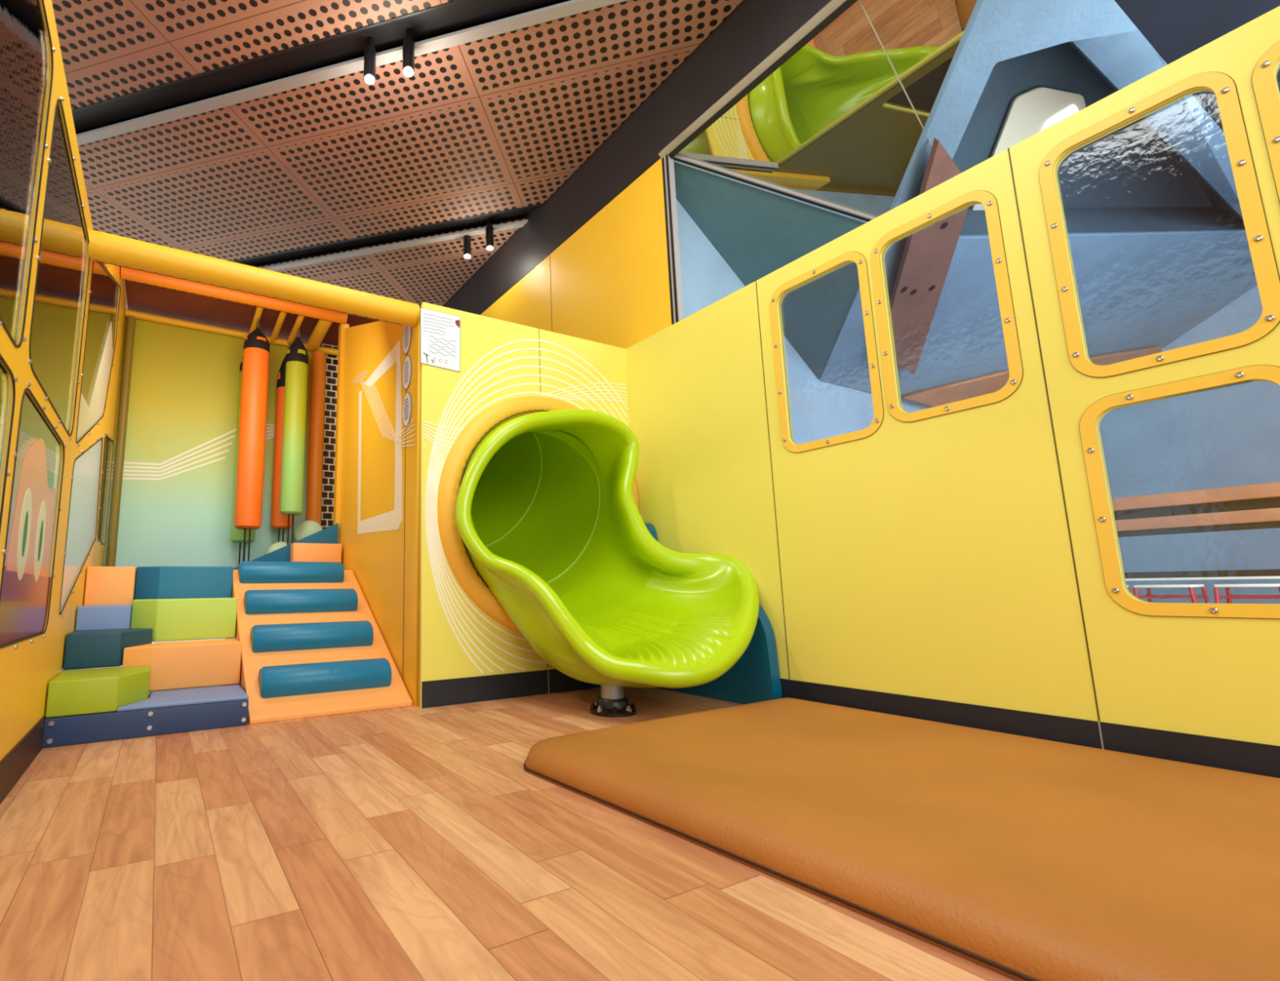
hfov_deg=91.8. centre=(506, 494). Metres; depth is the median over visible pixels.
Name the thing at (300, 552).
foam block
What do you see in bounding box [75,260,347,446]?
beam
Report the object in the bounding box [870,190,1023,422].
window
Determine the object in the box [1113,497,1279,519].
countertop
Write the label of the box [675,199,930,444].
wall
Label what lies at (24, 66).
window
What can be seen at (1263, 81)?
window
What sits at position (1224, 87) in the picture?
window
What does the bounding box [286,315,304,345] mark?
rail
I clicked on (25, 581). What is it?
window
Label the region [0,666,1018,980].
floor
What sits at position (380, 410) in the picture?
print
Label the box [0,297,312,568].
wall
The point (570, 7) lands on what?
trim
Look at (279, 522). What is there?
bag
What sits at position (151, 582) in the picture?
step
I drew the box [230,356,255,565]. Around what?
bag
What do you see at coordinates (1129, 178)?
ceiling
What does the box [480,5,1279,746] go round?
wall
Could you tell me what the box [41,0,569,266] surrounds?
ceiling
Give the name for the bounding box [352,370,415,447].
print
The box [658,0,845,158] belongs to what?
trim
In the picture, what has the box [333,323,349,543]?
trim
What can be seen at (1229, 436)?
wall
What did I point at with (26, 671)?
wall
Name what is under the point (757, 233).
ceiling
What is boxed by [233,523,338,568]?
wedge
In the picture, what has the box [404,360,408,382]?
print
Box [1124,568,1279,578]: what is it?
shelf
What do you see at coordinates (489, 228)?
ceiling spotlight
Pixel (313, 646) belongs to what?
ramp
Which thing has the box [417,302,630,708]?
wall
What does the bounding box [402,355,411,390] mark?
sticker
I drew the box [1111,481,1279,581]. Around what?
countertop
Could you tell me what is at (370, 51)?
ceiling spotlight
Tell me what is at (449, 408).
print
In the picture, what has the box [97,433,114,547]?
window
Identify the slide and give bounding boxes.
[437,395,759,717]
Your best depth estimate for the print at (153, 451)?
4.05 m
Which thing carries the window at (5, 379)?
in the wall at (26, 671)
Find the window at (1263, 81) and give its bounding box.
[1251,40,1279,204]
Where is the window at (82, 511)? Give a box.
[59,436,103,617]
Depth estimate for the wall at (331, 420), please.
4.66 m
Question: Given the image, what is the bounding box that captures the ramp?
[222,561,412,724]
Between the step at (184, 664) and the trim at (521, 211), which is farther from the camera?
the trim at (521, 211)
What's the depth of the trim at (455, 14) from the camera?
3.23 m
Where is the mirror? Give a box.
[672,0,977,222]
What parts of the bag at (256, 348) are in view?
anchor cord, anchor cord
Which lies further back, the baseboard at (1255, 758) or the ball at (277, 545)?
the ball at (277, 545)
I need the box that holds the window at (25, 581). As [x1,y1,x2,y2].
[0,382,66,649]
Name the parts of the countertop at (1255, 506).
shelf shadow rail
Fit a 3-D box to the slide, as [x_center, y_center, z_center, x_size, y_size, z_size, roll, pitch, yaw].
[0.055,0.096,3.304,1.235,1.827,2.405,4,-10,-29]
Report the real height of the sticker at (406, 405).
0.176 m
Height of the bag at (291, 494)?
1.661 m
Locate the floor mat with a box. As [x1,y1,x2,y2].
[523,697,1279,980]
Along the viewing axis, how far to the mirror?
2.77 m
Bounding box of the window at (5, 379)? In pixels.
[0,353,17,533]
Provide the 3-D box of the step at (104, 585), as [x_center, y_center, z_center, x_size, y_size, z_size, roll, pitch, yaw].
[-1.966,0.533,3.006,0.197,0.335,0.250,4,-10,-29]
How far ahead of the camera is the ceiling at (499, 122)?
3.67 m
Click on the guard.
(754, 677)
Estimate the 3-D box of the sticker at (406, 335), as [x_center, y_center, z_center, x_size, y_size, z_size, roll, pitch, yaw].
[-0.502,-0.785,3.034,0.004,0.176,0.124,4,-10,-29]
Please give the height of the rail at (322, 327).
0.114 m
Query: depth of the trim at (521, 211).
4.87 m
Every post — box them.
[106,315,135,566]
[306,351,326,525]
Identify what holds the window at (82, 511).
in the wall at (26, 671)
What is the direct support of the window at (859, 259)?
in the wall at (955, 557)
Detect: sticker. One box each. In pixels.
[402,325,411,354]
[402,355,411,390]
[402,391,411,426]
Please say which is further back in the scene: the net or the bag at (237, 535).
the net
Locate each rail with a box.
[125,309,337,355]
[248,306,263,334]
[270,311,286,342]
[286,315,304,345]
[306,319,332,351]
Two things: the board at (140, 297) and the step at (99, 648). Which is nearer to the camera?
the step at (99, 648)
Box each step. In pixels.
[42,684,248,748]
[45,666,150,718]
[62,628,152,670]
[75,604,132,631]
[83,566,136,605]
[122,638,241,691]
[130,597,237,642]
[133,566,233,599]
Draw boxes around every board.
[124,280,379,349]
[888,137,968,374]
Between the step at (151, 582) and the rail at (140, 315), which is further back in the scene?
the rail at (140, 315)
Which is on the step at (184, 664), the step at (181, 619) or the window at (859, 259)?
the step at (181, 619)
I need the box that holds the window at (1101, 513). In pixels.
[1079,364,1279,619]
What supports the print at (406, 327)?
attached to the sticker at (406, 335)
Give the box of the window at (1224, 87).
[1039,71,1279,377]
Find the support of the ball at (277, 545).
on the deck
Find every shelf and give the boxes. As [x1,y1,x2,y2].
[1115,507,1279,532]
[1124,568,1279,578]
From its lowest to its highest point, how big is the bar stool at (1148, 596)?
0.469 m
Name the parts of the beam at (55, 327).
padded rail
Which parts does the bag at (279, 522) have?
anchor cord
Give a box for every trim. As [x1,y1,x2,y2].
[40,0,626,151]
[42,0,557,137]
[231,203,543,266]
[259,219,528,271]
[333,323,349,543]
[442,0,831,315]
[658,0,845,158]
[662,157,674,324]
[663,155,675,323]
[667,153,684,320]
[901,346,1161,406]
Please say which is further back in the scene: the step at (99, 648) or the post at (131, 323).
the post at (131, 323)
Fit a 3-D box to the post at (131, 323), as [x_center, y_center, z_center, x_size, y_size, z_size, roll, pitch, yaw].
[-2.442,-0.337,3.837,0.048,1.656,0.048,4,-10,-29]
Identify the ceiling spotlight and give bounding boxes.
[363,35,376,84]
[402,28,414,76]
[463,227,471,258]
[485,218,493,250]
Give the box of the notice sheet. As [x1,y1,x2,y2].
[420,307,461,372]
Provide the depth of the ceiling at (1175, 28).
2.46 m
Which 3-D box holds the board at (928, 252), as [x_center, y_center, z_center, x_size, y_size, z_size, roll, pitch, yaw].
[2.255,-1.164,3.328,0.289,0.535,1.733,-4,-10,21]
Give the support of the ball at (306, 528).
on the deck
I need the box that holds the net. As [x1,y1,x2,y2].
[320,343,337,528]
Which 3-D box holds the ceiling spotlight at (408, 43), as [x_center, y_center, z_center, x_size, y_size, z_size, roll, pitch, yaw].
[-0.500,-2.243,3.079,0.060,0.244,0.060,4,-10,-29]
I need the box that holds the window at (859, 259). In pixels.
[769,251,884,453]
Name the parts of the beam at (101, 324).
padded rail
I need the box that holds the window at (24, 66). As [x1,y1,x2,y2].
[0,0,55,347]
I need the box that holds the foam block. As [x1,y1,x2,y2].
[289,542,342,563]
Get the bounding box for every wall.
[0,0,126,761]
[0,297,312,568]
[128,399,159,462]
[320,353,337,529]
[338,312,420,706]
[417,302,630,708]
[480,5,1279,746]
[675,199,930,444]
[819,0,1257,407]
[1099,284,1279,604]
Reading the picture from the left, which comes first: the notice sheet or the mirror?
the notice sheet
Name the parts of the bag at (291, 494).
anchor cord, anchor cord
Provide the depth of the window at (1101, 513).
1.61 m
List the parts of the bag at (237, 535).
anchor cord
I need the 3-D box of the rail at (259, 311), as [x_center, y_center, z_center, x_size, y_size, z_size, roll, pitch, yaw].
[-1.697,-1.176,4.102,0.040,0.070,0.490,4,-10,-29]
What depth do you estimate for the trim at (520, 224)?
4.91 m
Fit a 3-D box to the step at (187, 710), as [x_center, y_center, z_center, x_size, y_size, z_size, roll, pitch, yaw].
[-1.352,0.834,2.319,0.631,0.109,0.359,4,-10,-29]
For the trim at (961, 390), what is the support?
attached to the wall at (820, 409)
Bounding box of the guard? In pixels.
[644,523,782,704]
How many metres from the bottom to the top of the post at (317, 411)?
1.616 m
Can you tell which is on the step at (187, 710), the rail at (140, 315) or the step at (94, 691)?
the step at (94, 691)
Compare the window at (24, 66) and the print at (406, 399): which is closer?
the window at (24, 66)
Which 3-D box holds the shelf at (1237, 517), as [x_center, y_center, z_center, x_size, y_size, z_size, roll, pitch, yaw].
[4.011,0.023,2.472,0.080,0.063,3.500,4,-10,-29]
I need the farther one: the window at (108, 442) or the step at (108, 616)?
the window at (108, 442)
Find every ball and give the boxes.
[266,542,289,554]
[294,520,322,541]
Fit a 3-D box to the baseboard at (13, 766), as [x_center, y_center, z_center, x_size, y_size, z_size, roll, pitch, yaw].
[-0.749,0.564,0.633,0.006,0.105,3.185,4,-10,-29]
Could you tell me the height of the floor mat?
0.069 m
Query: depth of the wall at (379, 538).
3.21 m
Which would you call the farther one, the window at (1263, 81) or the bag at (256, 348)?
the bag at (256, 348)
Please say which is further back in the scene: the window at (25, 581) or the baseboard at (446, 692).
the baseboard at (446, 692)
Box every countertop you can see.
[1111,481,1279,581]
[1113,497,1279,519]
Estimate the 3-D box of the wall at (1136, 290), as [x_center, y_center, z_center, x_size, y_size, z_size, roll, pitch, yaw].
[3.243,-1.280,3.736,4.425,0.981,1.701,4,-10,-29]
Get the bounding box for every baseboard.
[0,716,44,804]
[422,669,599,708]
[780,678,1279,778]
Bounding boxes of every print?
[111,423,275,479]
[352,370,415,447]
[357,340,402,533]
[404,325,408,347]
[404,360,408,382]
[404,397,408,420]
[423,382,627,453]
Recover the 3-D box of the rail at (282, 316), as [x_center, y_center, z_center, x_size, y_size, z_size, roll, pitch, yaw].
[-1.571,-1.167,4.173,0.040,0.070,0.490,4,-10,-29]
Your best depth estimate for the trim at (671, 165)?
3.22 m
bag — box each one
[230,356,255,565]
[234,317,270,561]
[271,342,292,542]
[280,327,308,545]
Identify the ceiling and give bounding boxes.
[24,0,742,312]
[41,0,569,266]
[673,161,865,378]
[952,41,1244,234]
[1114,0,1279,132]

